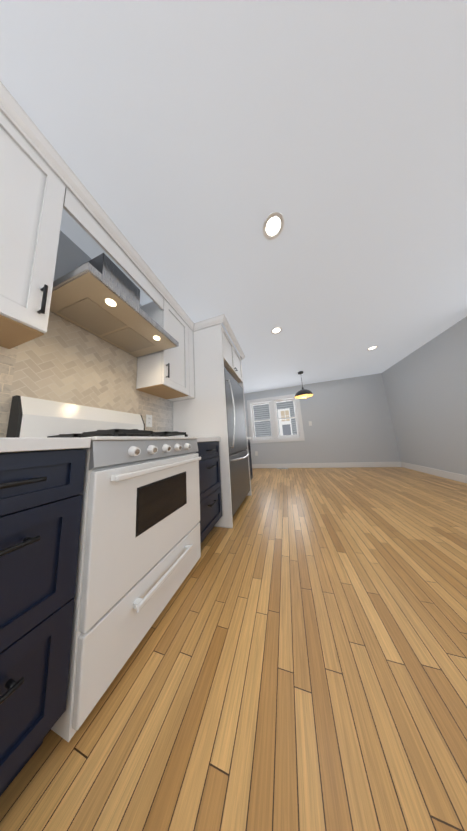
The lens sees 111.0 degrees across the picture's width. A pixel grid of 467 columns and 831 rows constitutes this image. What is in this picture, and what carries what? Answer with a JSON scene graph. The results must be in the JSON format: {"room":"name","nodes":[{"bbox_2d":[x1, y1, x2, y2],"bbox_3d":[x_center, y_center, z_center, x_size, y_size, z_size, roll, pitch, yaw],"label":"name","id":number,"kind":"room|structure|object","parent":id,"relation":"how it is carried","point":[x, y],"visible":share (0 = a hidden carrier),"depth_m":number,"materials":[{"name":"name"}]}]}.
{"room":"kitchen","nodes":[
{"label":"kitchen","id":0,"kind":"room"},
{"bbox_2d":[53,230,141,305],"bbox_3d":[-0.834,0.052,2.049,0.150,2.375,6.940,-6,-9,17],"label":"wall","id":1,"kind":"structure","parent":0,"point":[71,255],"depth_m":1.13,"materials":[{"name":"white paint"}]},
{"bbox_2d":[0,111,65,348],"bbox_3d":[-1.087,-0.834,0.644,0.354,0.900,0.438,-6,-9,17],"label":"upper cabinet","id":2,"kind":"object","parent":1,"relation":"attached to","point":[32,189],"visible":1,"depth_m":0.72,"materials":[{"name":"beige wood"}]},
{"bbox_2d":[0,311,172,437],"bbox_3d":[-1.278,-0.356,0.478,0.010,1.150,3.298,-6,-9,17],"label":"tile backsplash","id":3,"kind":"structure","parent":1,"relation":"attached to","point":[62,360],"depth_m":1.09,"materials":[{"name":"tile"}]},
{"bbox_2d":[146,414,151,426],"bbox_3d":[-0.863,0.055,1.645,0.010,0.125,0.078,-6,-9,17],"label":"outlet","id":4,"kind":"object","parent":3,"relation":"attached to","point":[148,420],"visible":1,"depth_m":1.64,"materials":[{"name":"white plastic"}]},
{"bbox_2d":[50,253,178,357],"bbox_3d":[-0.845,-0.870,1.216,0.488,0.482,0.704,-6,-9,17],"label":"steel range hood","id":5,"kind":"object","parent":1,"relation":"attached to","point":[98,296],"visible":0.9,"depth_m":1.08,"materials":[{"name":"silver"}]},
{"bbox_2d":[136,299,194,400],"bbox_3d":[-0.712,-0.676,1.806,0.354,0.900,0.528,-6,-9,17],"label":"upper cabinet","id":6,"kind":"object","parent":1,"relation":"attached to","point":[167,374],"visible":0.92,"depth_m":1.63,"materials":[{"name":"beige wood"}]},
{"bbox_2d":[0,467,466,830],"bbox_3d":[1.167,1.058,1.266,4.200,0.100,6.940,-6,-9,17],"label":"floor","id":7,"kind":"structure","parent":0,"point":[297,660],"depth_m":0.57,"materials":[{"name":"brown wood"}]},
{"bbox_2d":[0,449,85,795],"bbox_3d":[-0.843,0.560,0.436,0.643,0.875,0.371,-6,-9,17],"label":"base cabinet","id":8,"kind":"object","parent":7,"relation":"on","point":[40,504],"visible":1,"depth_m":0.45,"materials":[{"name":"blue paint"}]},
{"bbox_2d":[6,395,200,741],"bbox_3d":[-0.656,0.487,0.984,0.691,1.165,0.744,-6,-9,17],"label":"gas range","id":9,"kind":"object","parent":7,"relation":"on","point":[139,552],"visible":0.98,"depth_m":0.70,"materials":[{"name":"white metal"}]},
{"bbox_2d":[196,441,221,542],"bbox_3d":[-0.480,0.714,1.559,0.643,0.875,0.493,-6,-9,17],"label":"base cabinet","id":10,"kind":"object","parent":7,"relation":"on","point":[210,491],"visible":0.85,"depth_m":1.47,"materials":[{"name":"blue paint"}]},
{"bbox_2d":[173,324,251,527],"bbox_3d":[-0.260,0.097,2.356,0.748,2.310,0.980,-6,-9,17],"label":"tall cabinet","id":11,"kind":"object","parent":7,"relation":"on","point":[203,413],"visible":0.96,"depth_m":1.92,"materials":[{"name":"white wood"}]},
{"bbox_2d":[0,81,244,359],"bbox_3d":[-0.806,-1.214,0.997,0.781,0.203,4.302,-6,-9,17],"label":"crown molding","id":12,"kind":"structure","parent":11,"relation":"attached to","point":[84,210],"depth_m":1.00,"materials":[{"name":"white wood"}]},
{"bbox_2d":[224,367,249,516],"bbox_3d":[-0.207,0.367,2.302,0.768,1.755,0.896,-6,-9,17],"label":"fridge","id":13,"kind":"object","parent":7,"relation":"on","point":[238,464],"visible":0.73,"depth_m":2.06,"materials":[{"name":"grey metal"}]},
{"bbox_2d":[247,437,252,479],"bbox_3d":[-0.006,0.897,3.050,0.652,0.915,0.688,-6,-9,17],"label":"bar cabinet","id":14,"kind":"object","parent":7,"relation":"on","point":[250,460],"visible":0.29,"depth_m":3.19,"materials":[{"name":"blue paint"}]},
{"bbox_3d":[-0.970,0.329,-1.091,1.343,0.875,0.676,-6,-9,17],"label":"base cabinet","id":15,"kind":"object","parent":7,"relation":"on","visible":0},
{"bbox_2d":[0,437,90,453],"bbox_3d":[-1.134,0.002,-0.275,0.627,0.038,2.037,-6,-9,17],"label":"countertop","id":16,"kind":"structure","parent":15,"relation":"on","point":[12,445],"depth_m":0.48,"materials":[{"name":"white stone"}]},
{"bbox_2d":[197,437,219,441],"bbox_3d":[-0.520,0.263,1.633,0.624,0.038,0.496,-6,-9,17],"label":"countertop","id":17,"kind":"structure","parent":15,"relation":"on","point":[200,439],"depth_m":1.49,"materials":[{"name":"white stone"}]},
{"bbox_2d":[0,0,466,393],"bbox_3d":[1.013,-1.383,1.649,4.200,0.100,6.940,-6,-9,17],"label":"ceiling","id":18,"kind":"structure","parent":0,"point":[195,144],"depth_m":0.86,"materials":[{"name":"grey paint"}]},
{"bbox_2d":[263,212,283,239],"bbox_3d":[0.287,-1.359,1.156,0.150,0.005,0.150,-6,-9,17],"label":"recessed light","id":19,"kind":"object","parent":18,"relation":"in","point":[273,225],"visible":1,"depth_m":1.15,"materials":[{"name":"white"}]},
{"bbox_2d":[271,327,281,333],"bbox_3d":[0.610,-1.204,2.277,0.150,0.005,0.150,-6,-9,17],"label":"recessed light","id":20,"kind":"object","parent":18,"relation":"in","point":[276,330],"visible":1,"depth_m":2.27,"materials":[{"name":"white"}]},
{"bbox_2d":[295,371,312,398],"bbox_3d":[1.609,-0.736,3.763,0.390,0.593,0.390,-6,-9,17],"label":"pendant lamp","id":21,"kind":"object","parent":18,"relation":"hanging from","point":[303,393],"visible":1,"depth_m":3.73,"materials":[{"name":"black metal"}]},
{"bbox_2d":[367,346,377,350],"bbox_3d":[2.526,-1.224,2.919,0.150,0.005,0.150,-6,-9,17],"label":"recessed light","id":22,"kind":"object","parent":18,"relation":"in","point":[372,348],"visible":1,"depth_m":2.93,"materials":[{"name":"white"}]},
{"bbox_2d":[244,373,400,463],"bbox_3d":[2.124,0.275,4.661,3.900,2.375,0.150,-6,-9,17],"label":"wall","id":23,"kind":"structure","parent":0,"point":[350,419],"depth_m":4.36,"materials":[{"name":"white paint"}]},
{"bbox_2d":[247,394,304,443],"bbox_3d":[1.245,0.119,4.947,1.579,1.384,0.156,-6,-9,17],"label":"window","id":24,"kind":"structure","parent":23,"relation":"in","point":[274,419],"depth_m":4.90,"materials":[{"name":"white wood"}]},
{"bbox_2d":[252,462,401,467],"bbox_3d":[2.153,1.374,4.410,3.868,0.124,0.023,-6,-9,17],"label":"baseboard","id":25,"kind":"structure","parent":23,"relation":"attached to","point":[351,464],"depth_m":4.27,"materials":[{"name":"white wood"}]},
{"bbox_2d":[382,316,466,474],"bbox_3d":[3.015,-0.377,0.866,0.150,2.375,6.940,-6,-9,17],"label":"wall","id":26,"kind":"structure","parent":0,"point":[425,385],"depth_m":2.86,"materials":[{"name":"white paint"}]},
{"bbox_2d":[401,462,466,482],"bbox_3d":[3.006,0.741,0.716,0.015,0.124,6.638,-6,-9,17],"label":"baseboard","id":27,"kind":"structure","parent":26,"relation":"attached to","point":[448,475],"depth_m":2.92,"materials":[{"name":"white wood"}]},
{"label":"outside","id":28,"kind":"structure","parent":0,"visible":0},
{"bbox_2d":[253,401,296,439],"bbox_3d":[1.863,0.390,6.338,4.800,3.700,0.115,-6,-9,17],"label":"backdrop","id":29,"kind":"structure","parent":28,"point":[286,426],"depth_m":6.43,"materials":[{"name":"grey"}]}
]}

